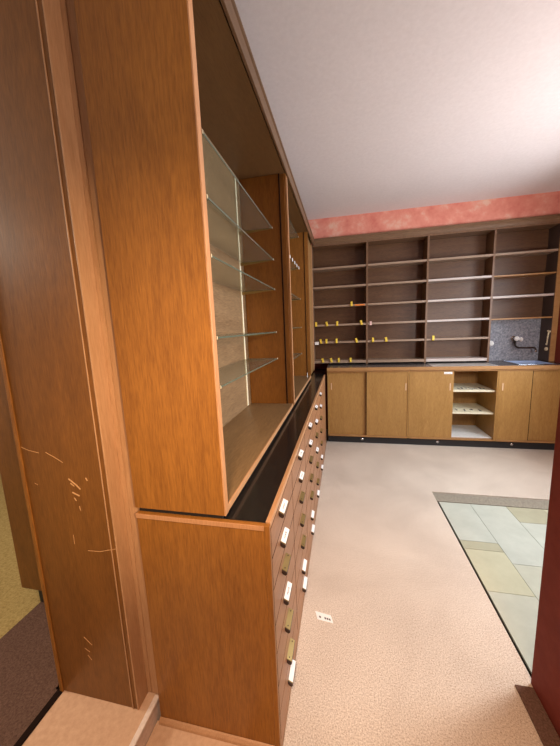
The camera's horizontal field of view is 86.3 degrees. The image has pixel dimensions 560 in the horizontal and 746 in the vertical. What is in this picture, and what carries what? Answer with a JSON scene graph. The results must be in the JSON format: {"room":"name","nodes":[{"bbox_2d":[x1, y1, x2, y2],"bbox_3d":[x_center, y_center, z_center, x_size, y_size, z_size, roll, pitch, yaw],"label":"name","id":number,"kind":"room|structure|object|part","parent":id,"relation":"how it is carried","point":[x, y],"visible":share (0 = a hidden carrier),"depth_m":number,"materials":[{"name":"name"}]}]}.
{"room":"pharmacy","nodes":[
{"label":"pharmacy","id":0,"kind":"room"},
{"bbox_2d":[239,191,250,389],"bbox_3d":[-0.253,-0.344,2.838,0.230,2.780,2.850,-1,9,12],"label":"wall","id":1,"kind":"structure","parent":0,"point":[239,191],"depth_m":2.24,"materials":[{"name":"paint"}]},
{"bbox_2d":[0,429,553,745],"bbox_3d":[-0.537,1.326,1.358,6.360,0.060,6.400,-1,9,12],"label":"floor","id":2,"kind":"structure","parent":0,"point":[426,561],"depth_m":1.56,"materials":[{"name":"beige carpet"}]},
{"bbox_2d":[0,360,43,601],"bbox_3d":[-1.142,0.312,1.672,0.555,1.900,0.430,-1,9,12],"label":"tall cabinet","id":3,"kind":"object","parent":2,"relation":"on","point":[10,473],"visible":0.11,"depth_m":1.55,"materials":[{"name":"brown wood"}]},
{"bbox_2d":[22,690,160,745],"bbox_3d":[-0.767,1.361,0.611,0.398,0.112,2.050,-1,9,12],"label":"step","id":4,"kind":"structure","parent":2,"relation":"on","point":[75,719],"depth_m":1.05,"materials":[{"name":"paint"}]},
{"bbox_2d":[0,0,157,709],"bbox_3d":[-0.657,-0.127,1.138,0.401,2.663,0.469,-1,9,12],"label":"door frame","id":5,"kind":"structure","parent":4,"relation":"on","point":[58,355],"depth_m":0.93,"materials":[{"name":"brown wood"}]},
{"bbox_2d":[14,688,62,745],"bbox_3d":[-1.003,1.398,0.413,0.026,0.116,1.560,-1,9,12],"label":"trim","id":6,"kind":"structure","parent":5,"relation":"attached to","point":[46,708],"depth_m":1.07,"materials":[{"name":"black"}]},
{"bbox_3d":[-0.488,-0.134,1.121,0.064,2.658,0.390,-1,9,12],"label":"filler moulding","id":7,"kind":"part","parent":5,"relation":"part of","materials":[{"name":"brown wood"}]},
{"bbox_2d":[129,695,158,745],"bbox_3d":[-0.625,1.341,0.349,0.020,0.016,1.608,-1,9,12],"label":"trim","id":8,"kind":"structure","parent":5,"relation":"attached to","point":[148,714],"depth_m":1.05,"materials":[{"name":"paint"}]},
{"bbox_2d":[146,720,237,745],"bbox_3d":[-0.428,1.414,0.410,0.344,0.038,1.384,-1,9,12],"label":"sheet","id":9,"kind":"object","parent":2,"relation":"on","point":[161,735],"visible":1,"depth_m":1.06,"materials":[{"name":"brown wood"}]},
{"bbox_2d":[136,376,325,745],"bbox_3d":[0.061,0.677,2.366,0.472,0.876,2.847,-1,9,12],"label":"base cabinet","id":10,"kind":"object","parent":2,"relation":"on","point":[225,597],"visible":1,"depth_m":1.01,"materials":[{"name":"brown wood"}]},
{"bbox_3d":[-0.242,0.892,1.018,0.437,0.875,0.022,-1,9,12],"label":"panel","id":11,"kind":"part","parent":10,"relation":"part of","materials":[{"name":"brown wood"}]},
{"bbox_3d":[-0.230,1.280,1.058,0.437,0.017,0.013,-1,9,12],"label":"moulding","id":12,"kind":"part","parent":10,"relation":"part of","materials":[{"name":"brown wood"}]},
{"bbox_2d":[140,369,325,522],"bbox_3d":[0.094,0.193,2.576,0.448,0.024,3.360,-1,9,12],"label":"countertop","id":13,"kind":"structure","parent":10,"relation":"on","point":[257,501],"depth_m":1.24,"materials":[{"name":"black laminate"}]},
{"bbox_2d":[74,0,293,515],"bbox_3d":[-0.225,-0.457,1.468,0.330,1.614,1.316,-1,9,12],"label":"display cabinet","id":14,"kind":"object","parent":13,"relation":"on","point":[178,127],"visible":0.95,"depth_m":0.89,"materials":[{"name":"brown wood"}]},
{"bbox_3d":[-0.354,-0.358,0.843,0.313,1.614,0.022,-1,9,12],"label":"panel","id":15,"kind":"part","parent":14,"relation":"part of","materials":[{"name":"brown wood"}]},
{"bbox_3d":[-0.380,-0.435,1.499,0.014,1.531,1.259,-1,9,12],"label":"panel","id":16,"kind":"part","parent":14,"relation":"part of","materials":[{"name":"clear glass"}]},
{"bbox_2d":[201,130,271,231],"bbox_3d":[-0.258,-0.855,1.466,0.220,0.006,0.991,-1,9,12],"label":"glass shelf","id":17,"kind":"object","parent":14,"relation":"attached to","point":[210,207],"depth_m":1.66,"materials":[{"name":"grey"}]},
{"bbox_2d":[206,195,272,262],"bbox_3d":[-0.250,-0.662,1.495,0.220,0.006,0.991,-1,9,12],"label":"glass shelf","id":18,"kind":"object","parent":14,"relation":"attached to","point":[213,246],"depth_m":1.70,"materials":[{"name":"grey"}]},
{"bbox_2d":[210,255,274,291],"bbox_3d":[-0.243,-0.476,1.523,0.220,0.006,0.991,-1,9,12],"label":"glass shelf","id":19,"kind":"object","parent":14,"relation":"attached to","point":[216,283],"depth_m":1.72,"materials":[{"name":"grey"}]},
{"bbox_2d":[216,332,275,338],"bbox_3d":[-0.231,-0.200,1.564,0.220,0.006,0.991,-1,9,12],"label":"glass shelf","id":20,"kind":"object","parent":14,"relation":"attached to","point":[219,335],"depth_m":1.78,"materials":[{"name":"grey"}]},
{"bbox_2d":[221,358,276,386],"bbox_3d":[-0.224,-0.023,1.591,0.220,0.006,0.991,-1,9,12],"label":"glass shelf","id":21,"kind":"object","parent":14,"relation":"attached to","point":[229,364],"depth_m":1.87,"materials":[{"name":"grey"}]},
{"bbox_3d":[-0.111,-0.535,2.089,0.267,1.531,0.022,-1,9,12],"label":"panel","id":22,"kind":"part","parent":14,"relation":"part of","materials":[{"name":"brown wood"}]},
{"bbox_2d":[220,0,313,245],"bbox_3d":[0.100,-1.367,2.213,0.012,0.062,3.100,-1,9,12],"label":"trim","id":23,"kind":"structure","parent":14,"relation":"attached to","point":[227,6],"depth_m":1.26,"materials":[{"name":"brown wood"}]},
{"bbox_2d":[285,173,310,404],"bbox_3d":[0.038,-0.654,2.715,0.330,1.614,1.238,-1,9,12],"label":"display cabinet","id":24,"kind":"object","parent":13,"relation":"on","point":[297,231],"visible":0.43,"depth_m":3.22,"materials":[{"name":"brown wood"}]},
{"bbox_3d":[-0.082,-0.561,2.127,0.313,1.614,0.022,-1,9,12],"label":"panel","id":25,"kind":"part","parent":24,"relation":"part of","materials":[{"name":"brown wood"}]},
{"bbox_3d":[0.145,-0.726,3.297,0.267,1.531,0.022,-1,9,12],"label":"panel","id":26,"kind":"part","parent":24,"relation":"part of","materials":[{"name":"brown wood"}]},
{"bbox_2d":[308,235,314,373],"bbox_3d":[0.230,-0.794,3.595,0.286,1.614,0.582,-1,9,12],"label":"cabinet filler","id":27,"kind":"object","parent":13,"relation":"on","point":[309,240],"visible":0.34,"depth_m":3.67,"materials":[{"name":"brown wood"}]},
{"bbox_3d":[-0.021,0.890,0.965,0.017,0.876,0.015,-1,9,12],"label":"corner post","id":28,"kind":"part","parent":10,"relation":"part of","materials":[{"name":"brown wood"}]},
{"bbox_3d":[0.013,0.497,1.107,0.001,0.097,0.379,-1,9,12],"label":"drawer","id":29,"kind":"part","parent":10,"relation":"part of","materials":[{"name":"brown wood"}]},
{"bbox_3d":[0.017,0.604,1.123,0.001,0.104,0.379,-1,9,12],"label":"drawer","id":30,"kind":"part","parent":10,"relation":"part of","materials":[{"name":"brown wood"}]},
{"bbox_3d":[0.022,0.723,1.141,0.001,0.123,0.379,-1,9,12],"label":"drawer","id":31,"kind":"part","parent":10,"relation":"part of","materials":[{"name":"brown wood"}]},
{"bbox_3d":[0.013,0.479,1.063,0.019,0.024,0.086,-1,9,12],"label":"handle","id":32,"kind":"part","parent":10,"relation":"part of","materials":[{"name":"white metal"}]},
{"bbox_3d":[0.019,0.595,1.085,0.019,0.024,0.086,-1,9,12],"label":"handle","id":33,"kind":"part","parent":10,"relation":"part of","materials":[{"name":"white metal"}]},
{"bbox_3d":[0.027,0.841,1.158,0.001,0.102,0.379,-1,9,12],"label":"drawer","id":34,"kind":"part","parent":10,"relation":"part of","materials":[{"name":"brown wood"}]},
{"bbox_3d":[0.032,0.958,1.176,0.001,0.121,0.379,-1,9,12],"label":"drawer","id":35,"kind":"part","parent":10,"relation":"part of","materials":[{"name":"brown wood"}]},
{"bbox_3d":[0.025,0.705,1.107,0.019,0.024,0.086,-1,9,12],"label":"handle","id":36,"kind":"part","parent":10,"relation":"part of","materials":[{"name":"gold metal"}]},
{"bbox_3d":[0.036,1.079,1.194,0.001,0.109,0.379,-1,9,12],"label":"drawer","id":37,"kind":"part","parent":10,"relation":"part of","materials":[{"name":"brown wood"}]},
{"bbox_3d":[0.031,0.830,1.130,0.019,0.024,0.086,-1,9,12],"label":"handle","id":38,"kind":"part","parent":10,"relation":"part of","materials":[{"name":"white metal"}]},
{"bbox_3d":[0.041,1.187,1.210,0.001,0.096,0.379,-1,9,12],"label":"drawer","id":39,"kind":"part","parent":10,"relation":"part of","materials":[{"name":"brown wood"}]},
{"bbox_3d":[0.037,0.953,1.154,0.019,0.024,0.086,-1,9,12],"label":"handle","id":40,"kind":"part","parent":10,"relation":"part of","materials":[{"name":"gold metal"}]},
{"bbox_3d":[0.044,1.096,1.180,0.019,0.024,0.086,-1,9,12],"label":"handle","id":41,"kind":"part","parent":10,"relation":"part of","materials":[{"name":"gold metal"}]},
{"bbox_3d":[0.049,1.200,1.201,0.019,0.024,0.086,-1,9,12],"label":"handle","id":42,"kind":"part","parent":10,"relation":"part of","materials":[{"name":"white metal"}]},
{"bbox_3d":[0.263,0.673,2.339,0.028,0.875,2.817,-1,9,12],"label":"frame","id":43,"kind":"part","parent":10,"relation":"part of","materials":[{"name":"brown wood"}]},
{"bbox_3d":[0.097,0.434,1.507,0.001,0.097,0.432,-1,9,12],"label":"drawer","id":44,"kind":"part","parent":10,"relation":"part of","materials":[{"name":"brown wood"}]},
{"bbox_3d":[0.102,0.540,1.523,0.001,0.104,0.432,-1,9,12],"label":"drawer","id":45,"kind":"part","parent":10,"relation":"part of","materials":[{"name":"brown wood"}]},
{"bbox_3d":[0.106,0.659,1.540,0.001,0.123,0.432,-1,9,12],"label":"drawer","id":46,"kind":"part","parent":10,"relation":"part of","materials":[{"name":"brown wood"}]},
{"bbox_3d":[0.111,0.777,1.558,0.001,0.102,0.432,-1,9,12],"label":"drawer","id":47,"kind":"part","parent":10,"relation":"part of","materials":[{"name":"brown wood"}]},
{"bbox_3d":[0.116,0.894,1.576,0.001,0.121,0.432,-1,9,12],"label":"drawer","id":48,"kind":"part","parent":10,"relation":"part of","materials":[{"name":"brown wood"}]},
{"bbox_3d":[0.121,1.015,1.594,0.001,0.109,0.432,-1,9,12],"label":"drawer","id":49,"kind":"part","parent":10,"relation":"part of","materials":[{"name":"brown wood"}]},
{"bbox_3d":[0.115,0.637,1.535,0.019,0.024,0.086,-1,9,12],"label":"handle","id":50,"kind":"part","parent":10,"relation":"part of","materials":[{"name":"gold metal"}]},
{"bbox_3d":[0.125,1.123,1.610,0.001,0.096,0.432,-1,9,12],"label":"drawer","id":51,"kind":"part","parent":10,"relation":"part of","materials":[{"name":"brown wood"}]},
{"bbox_3d":[0.120,0.763,1.554,0.019,0.024,0.086,-1,9,12],"label":"handle","id":52,"kind":"part","parent":10,"relation":"part of","materials":[{"name":"gold metal"}]},
{"bbox_3d":[0.126,0.886,1.572,0.019,0.024,0.086,-1,9,12],"label":"handle","id":53,"kind":"part","parent":10,"relation":"part of","materials":[{"name":"gold metal"}]},
{"bbox_3d":[0.192,0.472,1.950,0.001,0.104,0.437,-1,9,12],"label":"drawer","id":54,"kind":"part","parent":10,"relation":"part of","materials":[{"name":"brown wood"}]},
{"bbox_3d":[0.188,0.366,1.935,0.001,0.097,0.437,-1,9,12],"label":"drawer","id":55,"kind":"part","parent":10,"relation":"part of","materials":[{"name":"brown wood"}]},
{"bbox_3d":[0.197,0.592,1.968,0.001,0.123,0.437,-1,9,12],"label":"drawer","id":56,"kind":"part","parent":10,"relation":"part of","materials":[{"name":"brown wood"}]},
{"bbox_3d":[0.202,0.710,1.986,0.001,0.102,0.437,-1,9,12],"label":"drawer","id":57,"kind":"part","parent":10,"relation":"part of","materials":[{"name":"brown wood"}]},
{"bbox_3d":[0.211,0.947,2.022,0.001,0.109,0.437,-1,9,12],"label":"drawer","id":58,"kind":"part","parent":10,"relation":"part of","materials":[{"name":"brown wood"}]},
{"bbox_3d":[0.206,0.827,2.003,0.001,0.121,0.437,-1,9,12],"label":"drawer","id":59,"kind":"part","parent":10,"relation":"part of","materials":[{"name":"brown wood"}]},
{"bbox_3d":[0.216,1.056,2.038,0.001,0.096,0.437,-1,9,12],"label":"drawer","id":60,"kind":"part","parent":10,"relation":"part of","materials":[{"name":"brown wood"}]},
{"bbox_3d":[0.280,0.297,2.369,0.001,0.097,0.447,-1,9,12],"label":"drawer","id":61,"kind":"part","parent":10,"relation":"part of","materials":[{"name":"brown wood"}]},
{"bbox_3d":[0.289,0.522,2.403,0.001,0.123,0.447,-1,9,12],"label":"drawer","id":62,"kind":"part","parent":10,"relation":"part of","materials":[{"name":"brown wood"}]},
{"bbox_3d":[0.284,0.404,2.385,0.001,0.104,0.447,-1,9,12],"label":"drawer","id":63,"kind":"part","parent":10,"relation":"part of","materials":[{"name":"brown wood"}]},
{"bbox_3d":[0.294,0.641,2.421,0.001,0.102,0.447,-1,9,12],"label":"drawer","id":64,"kind":"part","parent":10,"relation":"part of","materials":[{"name":"brown wood"}]},
{"bbox_3d":[0.303,0.878,2.457,0.001,0.109,0.447,-1,9,12],"label":"drawer","id":65,"kind":"part","parent":10,"relation":"part of","materials":[{"name":"brown wood"}]},
{"bbox_3d":[0.298,0.758,2.439,0.001,0.121,0.447,-1,9,12],"label":"drawer","id":66,"kind":"part","parent":10,"relation":"part of","materials":[{"name":"brown wood"}]},
{"bbox_3d":[0.308,0.987,2.473,0.001,0.096,0.447,-1,9,12],"label":"drawer","id":67,"kind":"part","parent":10,"relation":"part of","materials":[{"name":"brown wood"}]},
{"bbox_3d":[0.387,0.571,2.863,0.001,0.102,0.452,-1,9,12],"label":"drawer","id":68,"kind":"part","parent":10,"relation":"part of","materials":[{"name":"brown wood"}]},
{"bbox_3d":[0.382,0.452,2.846,0.001,0.123,0.452,-1,9,12],"label":"drawer","id":69,"kind":"part","parent":10,"relation":"part of","materials":[{"name":"brown wood"}]},
{"bbox_3d":[0.378,0.333,2.828,0.001,0.104,0.452,-1,9,12],"label":"drawer","id":70,"kind":"part","parent":10,"relation":"part of","materials":[{"name":"brown wood"}]},
{"bbox_3d":[0.392,0.688,2.881,0.001,0.121,0.452,-1,9,12],"label":"drawer","id":71,"kind":"part","parent":10,"relation":"part of","materials":[{"name":"brown wood"}]},
{"bbox_3d":[0.401,0.916,2.915,0.001,0.096,0.452,-1,9,12],"label":"drawer","id":72,"kind":"part","parent":10,"relation":"part of","materials":[{"name":"brown wood"}]},
{"bbox_3d":[0.397,0.808,2.899,0.001,0.109,0.452,-1,9,12],"label":"drawer","id":73,"kind":"part","parent":10,"relation":"part of","materials":[{"name":"brown wood"}]},
{"bbox_2d":[315,611,333,623],"bbox_3d":[0.223,1.240,1.517,0.102,0.001,0.041,1,9,20],"label":"paper label","id":74,"kind":"object","parent":2,"relation":"on","point":[320,616],"visible":1,"depth_m":1.52,"materials":[{"name":"white paper"}]},
{"bbox_2d":[327,370,409,437],"bbox_3d":[1.108,0.343,3.866,0.948,0.828,0.497,-1,9,12],"label":"base cabinet","id":75,"kind":"object","parent":2,"relation":"on","point":[360,403],"visible":0.89,"depth_m":3.64,"materials":[{"name":"brown wood"}]},
{"bbox_3d":[0.652,0.346,3.966,0.014,0.828,0.490,-1,9,12],"label":"panel","id":76,"kind":"part","parent":75,"relation":"part of","materials":[{"name":"brown wood"}]},
{"bbox_3d":[0.848,0.377,3.712,0.473,0.791,0.014,-1,9,12],"label":"sliding door","id":77,"kind":"part","parent":75,"relation":"part of","materials":[{"name":"brown wood"}]},
{"bbox_3d":[1.092,-0.058,3.808,0.920,0.018,0.493,-1,9,12],"label":"rail","id":78,"kind":"part","parent":75,"relation":"part of","materials":[{"name":"brown wood"}]},
{"bbox_3d":[1.125,0.743,3.926,0.920,0.018,0.497,-1,9,12],"label":"rail","id":79,"kind":"part","parent":75,"relation":"part of","materials":[{"name":"brown wood"}]},
{"bbox_3d":[1.283,0.376,3.597,0.465,0.791,0.014,-1,9,12],"label":"sliding door","id":80,"kind":"part","parent":75,"relation":"part of","materials":[{"name":"brown wood"}]},
{"bbox_3d":[1.566,0.338,3.772,0.014,0.828,0.490,-1,9,12],"label":"panel","id":81,"kind":"part","parent":75,"relation":"part of","materials":[{"name":"brown wood"}]},
{"bbox_2d":[328,435,554,449],"bbox_3d":[1.860,0.820,3.574,2.535,0.090,0.020,-1,9,12],"label":"baseboard","id":82,"kind":"structure","parent":75,"relation":"attached to","point":[463,443],"depth_m":3.54,"materials":[{"name":"black"}]},
{"bbox_2d":[327,360,559,370],"bbox_3d":[1.863,-0.093,3.630,2.535,0.040,0.520,-1,9,12],"label":"countertop","id":83,"kind":"structure","parent":75,"relation":"on","point":[500,364],"depth_m":3.50,"materials":[{"name":"laminate"}]},
{"bbox_2d":[312,221,559,363],"bbox_3d":[1.766,-0.880,3.670,2.739,1.509,0.212,-1,9,12],"label":"wall shelving","id":84,"kind":"object","parent":83,"relation":"on","point":[449,287],"visible":0.94,"depth_m":3.69,"materials":[{"name":"brown wood"}]},
{"bbox_3d":[0.751,-1.331,3.814,0.657,0.024,0.184,-1,9,12],"label":"shelf","id":85,"kind":"part","parent":84,"relation":"part of","materials":[{"name":"brown wood"}]},
{"bbox_3d":[0.770,-0.866,3.884,0.657,0.024,0.184,-1,9,12],"label":"shelf","id":86,"kind":"part","parent":84,"relation":"part of","materials":[{"name":"brown wood"}]},
{"bbox_3d":[0.760,-1.101,3.849,0.657,0.024,0.184,-1,9,12],"label":"shelf","id":87,"kind":"part","parent":84,"relation":"part of","materials":[{"name":"brown wood"}]},
{"bbox_3d":[0.788,-0.412,3.952,0.657,0.024,0.184,-1,9,12],"label":"shelf","id":88,"kind":"part","parent":84,"relation":"part of","materials":[{"name":"brown wood"}]},
{"bbox_3d":[0.780,-0.631,3.919,0.657,0.024,0.184,-1,9,12],"label":"shelf","id":89,"kind":"part","parent":84,"relation":"part of","materials":[{"name":"brown wood"}]},
{"bbox_3d":[1.458,-0.418,3.809,0.667,0.024,0.184,-1,9,12],"label":"shelf","id":90,"kind":"part","parent":84,"relation":"part of","materials":[{"name":"brown wood"}]},
{"bbox_3d":[1.450,-0.637,3.777,0.667,0.024,0.184,-1,9,12],"label":"shelf","id":91,"kind":"part","parent":84,"relation":"part of","materials":[{"name":"wood"}]},
{"bbox_3d":[1.440,-0.872,3.741,0.667,0.024,0.184,-1,9,12],"label":"shelf","id":92,"kind":"part","parent":84,"relation":"part of","materials":[{"name":"brown wood"}]},
{"bbox_3d":[1.430,-1.107,3.706,0.667,0.024,0.184,-1,9,12],"label":"shelf","id":93,"kind":"part","parent":84,"relation":"part of","materials":[{"name":"brown wood"}]},
{"bbox_3d":[1.421,-1.337,3.672,0.667,0.024,0.184,-1,9,12],"label":"shelf","id":94,"kind":"part","parent":84,"relation":"part of","materials":[{"name":"brown wood"}]},
{"bbox_3d":[1.465,-0.882,3.837,2.037,1.488,0.012,-1,9,12],"label":"panel","id":95,"kind":"part","parent":84,"relation":"part of","materials":[{"name":"brown wood"}]},
{"bbox_3d":[2.133,-0.424,3.666,0.667,0.024,0.184,-1,9,12],"label":"shelf","id":96,"kind":"part","parent":84,"relation":"part of","materials":[{"name":"brown wood"}]},
{"bbox_3d":[2.124,-0.643,3.633,0.667,0.024,0.184,-1,9,12],"label":"shelf","id":97,"kind":"part","parent":84,"relation":"part of","materials":[{"name":"wood"}]},
{"bbox_3d":[2.115,-0.878,3.598,0.667,0.024,0.184,-1,9,12],"label":"shelf","id":98,"kind":"part","parent":84,"relation":"part of","materials":[{"name":"wood"}]},
{"bbox_3d":[2.105,-1.113,3.563,0.667,0.024,0.184,-1,9,12],"label":"shelf","id":99,"kind":"part","parent":84,"relation":"part of","materials":[{"name":"wood"}]},
{"bbox_3d":[2.096,-1.343,3.528,0.667,0.024,0.184,-1,9,12],"label":"shelf","id":100,"kind":"part","parent":84,"relation":"part of","materials":[{"name":"brown wood"}]},
{"bbox_3d":[2.769,-1.141,3.520,0.604,0.988,0.012,-1,9,12],"label":"panel","id":101,"kind":"part","parent":84,"relation":"part of","materials":[{"name":"brown wood"}]},
{"bbox_3d":[2.769,-0.637,3.498,0.604,0.016,0.184,-1,9,12],"label":"shelf","id":102,"kind":"part","parent":84,"relation":"part of","materials":[{"name":"brown wood"}]},
{"bbox_3d":[2.759,-0.883,3.461,0.604,0.024,0.184,-1,9,12],"label":"shelf","id":103,"kind":"part","parent":84,"relation":"part of","materials":[{"name":"brown wood"}]},
{"bbox_3d":[2.749,-1.115,3.426,0.604,0.016,0.184,-1,9,12],"label":"shelf","id":104,"kind":"part","parent":84,"relation":"part of","materials":[{"name":"brown wood"}]},
{"bbox_3d":[2.740,-1.349,3.391,0.604,0.024,0.184,-1,9,12],"label":"shelf","id":105,"kind":"part","parent":84,"relation":"part of","materials":[{"name":"brown wood"}]},
{"bbox_2d":[544,330,550,350],"bbox_3d":[3.062,-0.372,3.420,0.031,0.239,0.073,-1,9,12],"label":"wall hook","id":106,"kind":"object","parent":84,"relation":"attached to","point":[548,331],"visible":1,"depth_m":3.42,"materials":[{"name":"beige plastic"}]},
{"bbox_2d":[505,360,555,364],"bbox_3d":[2.848,-0.045,3.440,0.368,0.160,0.378,-1,9,12],"label":"sink","id":107,"kind":"object","parent":83,"relation":"in","point":[519,362],"visible":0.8,"depth_m":3.57,"materials":[{"name":"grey metal"}]},
{"bbox_2d":[408,369,498,440],"bbox_3d":[2.024,0.334,3.671,0.920,0.828,0.497,-1,9,12],"label":"base cabinet","id":108,"kind":"object","parent":2,"relation":"on","point":[443,404],"visible":0.88,"depth_m":3.51,"materials":[{"name":"brown wood"}]},
{"bbox_3d":[1.581,0.338,3.769,0.014,0.828,0.490,-1,9,12],"label":"panel","id":109,"kind":"part","parent":108,"relation":"part of","materials":[{"name":"brown wood"}]},
{"bbox_3d":[1.766,0.372,3.494,0.458,0.791,0.014,-1,9,12],"label":"sliding door","id":110,"kind":"part","parent":108,"relation":"part of","materials":[{"name":"brown wood"}]},
{"bbox_3d":[2.040,0.735,3.731,0.892,0.018,0.497,-1,9,12],"label":"rail","id":111,"kind":"part","parent":108,"relation":"part of","materials":[{"name":"brown wood"}]},
{"bbox_3d":[2.008,-0.066,3.613,0.892,0.018,0.493,-1,9,12],"label":"rail","id":112,"kind":"part","parent":108,"relation":"part of","materials":[{"name":"brown wood"}]},
{"bbox_3d":[2.073,0.298,3.904,0.892,0.792,0.015,-1,9,12],"label":"panel","id":113,"kind":"part","parent":108,"relation":"part of","materials":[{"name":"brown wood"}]},
{"bbox_2d":[452,403,492,413],"bbox_3d":[2.144,0.430,3.674,0.658,0.019,0.439,-1,9,12],"label":"shelf","id":114,"kind":"object","parent":108,"relation":"attached to","point":[458,408],"depth_m":3.57,"materials":[{"name":"grey wood"}]},
{"bbox_2d":[453,383,494,391],"bbox_3d":[2.134,0.173,3.635,0.658,0.019,0.439,-1,9,12],"label":"shelf","id":115,"kind":"object","parent":108,"relation":"attached to","point":[458,387],"depth_m":3.51,"materials":[{"name":"grey wood"}]},
{"bbox_3d":[2.467,0.330,3.580,0.014,0.828,0.490,-1,9,12],"label":"panel","id":116,"kind":"part","parent":108,"relation":"part of","materials":[{"name":"brown wood"}]},
{"bbox_2d":[494,369,559,442],"bbox_3d":[2.794,0.327,3.507,0.651,0.828,0.497,-1,9,12],"label":"base cabinet","id":117,"kind":"object","parent":2,"relation":"on","point":[527,399],"visible":0.69,"depth_m":3.29,"materials":[{"name":"brown wood"}]},
{"bbox_3d":[2.483,0.330,3.577,0.014,0.828,0.490,-1,9,12],"label":"panel","id":118,"kind":"part","parent":117,"relation":"part of","materials":[{"name":"brown wood"}]},
{"bbox_3d":[2.594,0.364,3.318,0.309,0.791,0.014,-1,9,12],"label":"sliding door","id":119,"kind":"part","parent":117,"relation":"part of","materials":[{"name":"brown wood"}]},
{"bbox_3d":[2.810,0.728,3.567,0.623,0.018,0.497,-1,9,12],"label":"rail","id":120,"kind":"part","parent":117,"relation":"part of","materials":[{"name":"brown wood"}]},
{"bbox_3d":[2.778,-0.073,3.449,0.623,0.018,0.493,-1,9,12],"label":"rail","id":121,"kind":"part","parent":117,"relation":"part of","materials":[{"name":"brown wood"}]},
{"bbox_3d":[2.896,0.358,3.276,0.325,0.791,0.014,-1,9,12],"label":"sliding door","id":122,"kind":"part","parent":117,"relation":"part of","materials":[{"name":"brown wood"}]},
{"bbox_2d":[235,0,559,219],"bbox_3d":[-0.526,-1.518,0.957,6.600,0.120,6.500,-1,9,12],"label":"ceiling","id":123,"kind":"structure","parent":0,"point":[376,105],"depth_m":1.76,"materials":[{"name":"paint"}]},
{"bbox_2d":[315,318,537,428],"bbox_3d":[1.675,-0.587,3.933,3.550,2.780,0.130,-1,9,12],"label":"wall","id":124,"kind":"structure","parent":0,"point":[317,365],"depth_m":4.20,"materials":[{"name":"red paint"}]},
{"bbox_2d":[489,318,540,360],"bbox_3d":[2.800,-0.400,3.633,0.603,0.493,0.008,-1,9,12],"label":"backsplash","id":125,"kind":"structure","parent":124,"relation":"attached to","point":[503,348],"depth_m":3.62,"materials":[{"name":"grey stone"}]},
{"bbox_2d":[511,336,536,351],"bbox_3d":[2.897,-0.347,3.554,0.240,0.187,0.100,1,9,21],"label":"tap","id":126,"kind":"object","parent":125,"relation":"attached to","point":[514,339],"visible":1,"depth_m":3.54,"materials":[{"name":"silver metal"}]},
{"bbox_3d":[2.903,-0.308,3.539,0.221,0.114,0.026,3,10,32],"label":"spout","id":127,"kind":"part","parent":126,"relation":"part of","materials":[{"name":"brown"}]},
{"bbox_2d":[308,191,559,244],"bbox_3d":[1.466,-1.786,3.616,3.294,0.300,0.190,-1,9,12],"label":"wall","id":128,"kind":"structure","parent":0,"point":[540,204],"depth_m":3.43,"materials":[{"name":"pink paint"}]},
{"bbox_2d":[314,214,559,244],"bbox_3d":[1.739,-1.646,3.459,2.680,0.068,0.044,-1,9,12],"label":"trim","id":129,"kind":"structure","parent":128,"relation":"attached to","point":[556,217],"depth_m":3.42,"materials":[{"name":"brown wood"}]},
{"bbox_2d":[531,397,559,737],"bbox_3d":[0.696,0.125,-0.549,0.132,2.780,3.185,-1,9,12],"label":"door","id":130,"kind":"structure","parent":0,"point":[545,678],"depth_m":1.08,"materials":[{"name":"red paint"}]},
{"bbox_2d":[515,684,559,745],"bbox_3d":[0.632,1.512,-0.429,0.066,0.007,3.365,-1,9,12],"label":"trim","id":131,"kind":"structure","parent":130,"relation":"attached to","point":[545,729],"depth_m":1.10,"materials":[{"name":"wood"}]},
{"bbox_2d":[554,306,559,362],"bbox_3d":[2.900,-0.340,1.952,0.175,2.780,3.265,-1,9,12],"label":"wall","id":132,"kind":"structure","parent":0,"point":[557,349],"depth_m":3.33,"materials":[{"name":"red paint"}]}
]}

